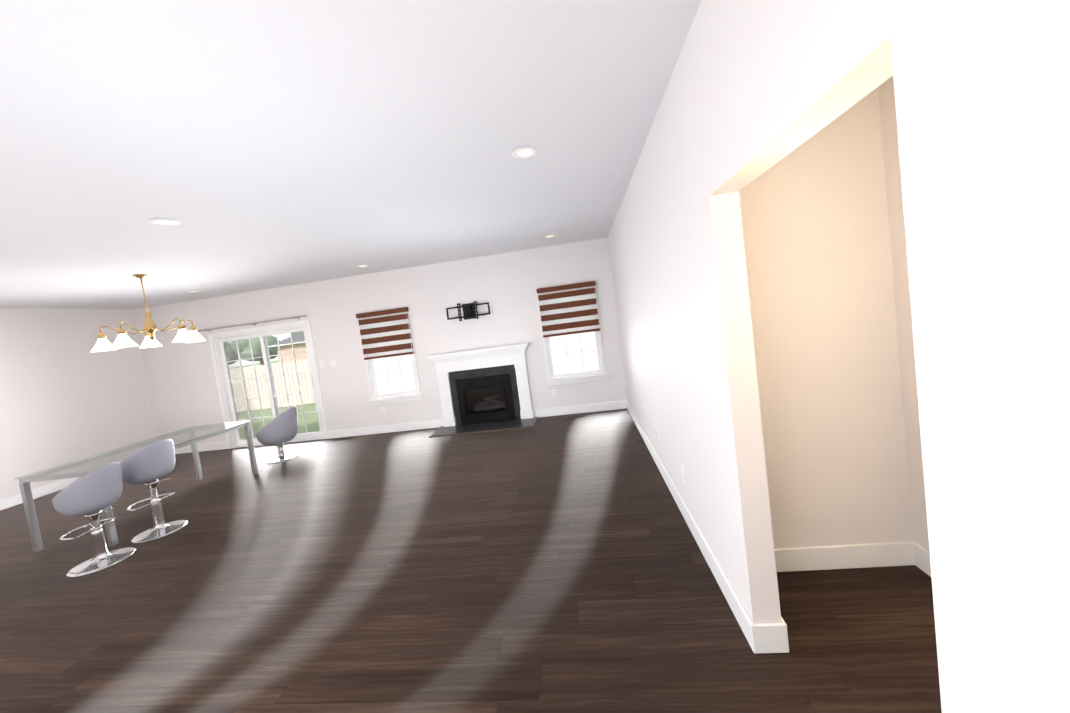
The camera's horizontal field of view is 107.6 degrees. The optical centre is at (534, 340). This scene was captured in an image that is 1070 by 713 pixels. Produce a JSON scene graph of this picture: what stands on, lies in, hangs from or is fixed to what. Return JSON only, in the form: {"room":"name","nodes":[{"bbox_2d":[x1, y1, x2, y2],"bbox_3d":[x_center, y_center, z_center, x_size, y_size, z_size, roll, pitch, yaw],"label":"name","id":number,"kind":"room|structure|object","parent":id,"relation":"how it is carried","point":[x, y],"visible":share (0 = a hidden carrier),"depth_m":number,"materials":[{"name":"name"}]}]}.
{"room":"living room","nodes":[
{"label":"living room","id":0,"kind":"room"},
{"bbox_2d":[0,308,157,499],"bbox_3d":[-7.683,1.098,2.866,0.120,2.740,8.810,-7,3,7],"label":"wall","id":1,"kind":"structure","parent":0,"point":[67,395],"depth_m":6.07,"materials":[{"name":"paint"}]},
{"bbox_2d":[0,461,121,510],"bbox_3d":[-7.440,2.375,2.990,0.016,0.135,8.690,-7,3,7],"label":"baseboard","id":2,"kind":"structure","parent":1,"relation":"attached to","point":[5,503],"depth_m":5.66,"materials":[{"name":"white paint"}]},
{"bbox_2d":[0,0,700,308],"bbox_3d":[-1.640,-1.095,2.128,12.740,0.120,8.960,-7,3,7],"label":"ceiling","id":3,"kind":"structure","parent":0,"point":[252,145],"depth_m":2.09,"materials":[{"name":"white paint"}]},
{"bbox_2d":[91,274,205,351],"bbox_3d":[-4.579,-0.365,4.658,0.980,0.844,1.018,-7,3,7],"label":"pendant chandelier","id":4,"kind":"object","parent":3,"relation":"hanging from","point":[124,340],"visible":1,"depth_m":4.60,"materials":[{"name":"white glass"}]},
{"bbox_2d":[150,218,179,224],"bbox_3d":[-2.847,-0.920,3.012,0.187,0.011,0.183,-7,3,7],"label":"recessed light","id":5,"kind":"object","parent":3,"relation":"in","point":[159,221],"depth_m":3.02,"materials":[{"name":"white plastic"}]},
{"bbox_2d":[512,146,537,158],"bbox_3d":[-0.068,-1.261,2.616,0.171,0.011,0.186,-7,3,7],"label":"recessed light","id":6,"kind":"object","parent":3,"relation":"in","point":[525,152],"depth_m":2.62,"materials":[{"name":"white plastic"}]},
{"bbox_2d":[544,234,555,237],"bbox_3d":[0.205,-1.455,5.426,0.156,0.011,0.202,-7,3,7],"label":"recessed light","id":7,"kind":"object","parent":3,"relation":"in","point":[551,235],"depth_m":5.43,"materials":[{"name":"white plastic"}]},
{"bbox_2d":[134,237,626,445],"bbox_3d":[-2.906,0.251,6.803,8.830,2.740,0.150,-7,3,7],"label":"wall","id":8,"kind":"structure","parent":0,"point":[182,384],"depth_m":6.64,"materials":[{"name":"paint"}]},
{"bbox_2d":[175,442,227,453],"bbox_3d":[-6.270,1.984,7.209,1.380,0.135,0.016,-7,3,7],"label":"baseboard","id":9,"kind":"structure","parent":8,"relation":"attached to","point":[220,445],"depth_m":7.17,"materials":[{"name":"white paint"}]},
{"bbox_2d":[197,315,306,332],"bbox_3d":[-4.981,-0.281,6.864,2.185,0.065,0.099,-7,3,7],"label":"curtain rod","id":10,"kind":"object","parent":8,"relation":"attached to","point":[254,324],"visible":0.83,"depth_m":6.82,"materials":[{"name":"grey metal"}]},
{"bbox_2d":[208,320,328,448],"bbox_3d":[-4.736,0.797,7.019,1.980,2.110,0.163,-7,3,7],"label":"door frame","id":11,"kind":"structure","parent":8,"relation":"attached to","point":[236,401],"depth_m":7.04,"materials":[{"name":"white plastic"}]},
{"bbox_2d":[330,359,336,365],"bbox_3d":[-3.495,0.379,6.795,0.120,0.118,0.010,-7,3,7],"label":"switch plate","id":12,"kind":"object","parent":8,"relation":"attached to","point":[333,362],"depth_m":6.79,"materials":[{"name":"white plastic"}]},
{"bbox_2d":[328,419,442,438],"bbox_3d":[-2.582,1.526,6.774,2.145,0.135,0.015,-7,3,7],"label":"baseboard","id":13,"kind":"structure","parent":8,"relation":"attached to","point":[432,423],"depth_m":6.77,"materials":[{"name":"white paint"}]},
{"bbox_2d":[365,307,422,405],"bbox_3d":[-2.464,0.274,6.704,0.964,1.592,0.155,-7,3,7],"label":"window","id":14,"kind":"structure","parent":8,"relation":"in","point":[395,378],"depth_m":6.76,"materials":[{"name":"white glass"}]},
{"bbox_2d":[356,307,413,359],"bbox_3d":[-2.513,-0.037,6.611,0.908,0.950,0.063,-7,3,7],"label":"window blind","id":15,"kind":"object","parent":14,"relation":"attached to","point":[385,333],"visible":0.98,"depth_m":6.60,"materials":[{"name":"brown fabric"}]},
{"bbox_2d":[446,301,489,320],"bbox_3d":[-1.094,-0.485,6.426,0.724,0.290,0.099,-7,3,7],"label":"bracket","id":16,"kind":"object","parent":8,"relation":"attached to","point":[470,310],"visible":1,"depth_m":6.40,"materials":[{"name":"black metal"}]},
{"bbox_2d":[551,389,556,396],"bbox_3d":[0.313,0.852,6.414,0.075,0.118,0.009,-7,3,7],"label":"electrical outlet plate","id":17,"kind":"object","parent":8,"relation":"attached to","point":[554,393],"depth_m":6.41,"materials":[{"name":"white plastic"}]},
{"bbox_2d":[537,286,607,385],"bbox_3d":[0.597,-0.107,6.344,0.994,1.592,0.155,-7,3,7],"label":"window","id":18,"kind":"structure","parent":8,"relation":"in","point":[575,356],"depth_m":6.40,"materials":[{"name":"white glass"}]},
{"bbox_2d":[536,281,600,337],"bbox_3d":[0.547,-0.417,6.250,0.938,0.950,0.063,-7,3,7],"label":"window blind","id":19,"kind":"object","parent":18,"relation":"attached to","point":[568,309],"visible":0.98,"depth_m":6.24,"materials":[{"name":"brown fabric"}]},
{"bbox_2d":[533,400,627,416],"bbox_3d":[0.708,1.117,6.387,1.500,0.135,0.016,-7,3,7],"label":"baseboard","id":20,"kind":"structure","parent":8,"relation":"attached to","point":[614,405],"depth_m":6.38,"materials":[{"name":"white paint"}]},
{"bbox_2d":[0,409,941,712],"bbox_3d":[-2.730,1.907,2.459,9.780,0.100,8.960,-7,3,7],"label":"floor","id":21,"kind":"structure","parent":0,"point":[558,563],"depth_m":2.42,"materials":[{"name":"brown wood"}]},
{"bbox_2d":[52,462,135,576],"bbox_3d":[-3.842,1.514,3.410,0.437,0.860,0.414,-7,3,7],"label":"stool","id":22,"kind":"object","parent":21,"relation":"on","point":[91,495],"visible":1,"depth_m":3.34,"materials":[{"name":"silver metal"}]},
{"bbox_2d":[14,420,257,551],"bbox_3d":[-4.406,1.577,4.595,0.940,0.750,1.740,-7,3,7],"label":"dining table","id":23,"kind":"object","parent":21,"relation":"on","point":[31,514],"visible":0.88,"depth_m":4.11,"materials":[{"name":"clear glass"}]},
{"bbox_2d":[120,439,187,542],"bbox_3d":[-3.798,1.449,3.888,0.437,0.926,0.414,-7,3,7],"label":"stool","id":24,"kind":"object","parent":21,"relation":"on","point":[150,465],"visible":1,"depth_m":3.81,"materials":[{"name":"silver metal"}]},
{"bbox_2d":[255,406,297,463],"bbox_3d":[-3.900,1.418,5.962,0.571,0.781,0.553,-7,3,7],"label":"tub chair","id":25,"kind":"object","parent":21,"relation":"on","point":[280,430],"visible":1,"depth_m":5.80,"materials":[{"name":"silver metal"}]},
{"bbox_2d":[333,437,353,440],"bbox_3d":[-3.288,1.686,6.740,0.320,0.006,0.120,-7,3,7],"label":"floor vent","id":26,"kind":"object","parent":21,"relation":"in","point":[346,438],"visible":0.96,"depth_m":6.74,"materials":[{"name":"brown"}]},
{"bbox_2d":[427,343,537,437],"bbox_3d":[-0.851,0.754,6.454,1.690,1.250,1.010,-7,3,7],"label":"fireplace","id":27,"kind":"object","parent":21,"relation":"on","point":[481,390],"visible":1,"depth_m":6.47,"materials":[{"name":"white paint"}]},
{"bbox_2d":[565,415,584,418],"bbox_3d":[0.636,1.202,6.197,0.320,0.006,0.120,-7,3,7],"label":"floor vent","id":28,"kind":"object","parent":21,"relation":"in","point":[576,416],"visible":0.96,"depth_m":6.20,"materials":[{"name":"brown"}]},
{"bbox_2d":[739,88,910,548],"bbox_3d":[1.466,-0.062,2.216,0.930,2.740,0.120,-7,3,7],"label":"wall","id":29,"kind":"structure","parent":0,"point":[822,218],"depth_m":2.15,"materials":[{"name":"paint"}]},
{"bbox_2d":[774,541,923,571],"bbox_3d":[1.637,1.230,2.220,0.950,0.135,0.016,-7,3,7],"label":"baseboard","id":30,"kind":"structure","parent":29,"relation":"attached to","point":[904,553],"depth_m":2.20,"materials":[{"name":"white paint"}]},
{"bbox_2d":[608,0,1069,712],"bbox_3d":[0.903,0.032,1.855,0.120,2.740,8.810,-7,3,7],"label":"wall","id":31,"kind":"structure","parent":0,"point":[756,88],"depth_m":0.69,"materials":[{"name":"paint"}]},
{"bbox_2d":[681,464,685,483],"bbox_3d":[1.062,0.952,2.801,0.009,0.118,0.075,-7,3,7],"label":"electrical outlet plate","id":32,"kind":"object","parent":31,"relation":"attached to","point":[683,469],"depth_m":2.78,"materials":[{"name":"white plastic"}]},
{"bbox_2d":[624,400,767,652],"bbox_3d":[1.242,1.180,4.029,0.036,0.135,4.586,-7,3,7],"label":"baseboard","id":33,"kind":"structure","parent":31,"relation":"attached to","point":[766,637],"depth_m":2.22,"materials":[{"name":"white paint"}]},
{"bbox_2d":[764,617,788,652],"bbox_3d":[1.147,1.307,1.997,0.016,0.135,0.516,-7,3,7],"label":"baseboard","id":34,"kind":"structure","parent":31,"relation":"attached to","point":[778,631],"depth_m":1.75,"materials":[{"name":"white paint"}]},
{"bbox_2d":[877,76,928,550],"bbox_3d":[1.926,-0.079,1.449,0.120,2.740,3.240,-7,3,7],"label":"wall","id":35,"kind":"structure","parent":0,"point":[887,110],"depth_m":2.05,"materials":[{"name":"paint"}]},
{"label":"outside","id":36,"kind":"structure","parent":0,"visible":0},
{"bbox_2d":[242,360,319,433],"bbox_3d":[-0.483,0.687,25.160,140.000,0.200,130.000,-7,3,7],"label":"ground","id":37,"kind":"structure","parent":36,"point":[314,425],"depth_m":11.47,"materials":[{"name":"green plant"}]},
{"bbox_2d":[238,336,279,364],"bbox_3d":[-37.068,1.384,52.568,5.022,4.842,4.998,-7,3,7],"label":"tree","id":38,"kind":"object","parent":37,"relation":"on","point":[255,351],"depth_m":51.15,"materials":[{"name":"green plant"}]},
{"bbox_2d":[242,359,314,409],"bbox_3d":[-1.911,0.672,12.785,32.060,1.582,0.150,-7,3,7],"label":"fence","id":39,"kind":"object","parent":37,"relation":"on","point":[289,365],"depth_m":13.50,"materials":[{"name":"brown wood"}]},
{"bbox_2d":[268,331,307,361],"bbox_3d":[-13.438,-0.423,39.097,20.300,3.800,10.000,-7,3,7],"label":"house","id":40,"kind":"structure","parent":37,"relation":"on","point":[298,347],"depth_m":35.63,"materials":[{"name":"brick"}]}
]}

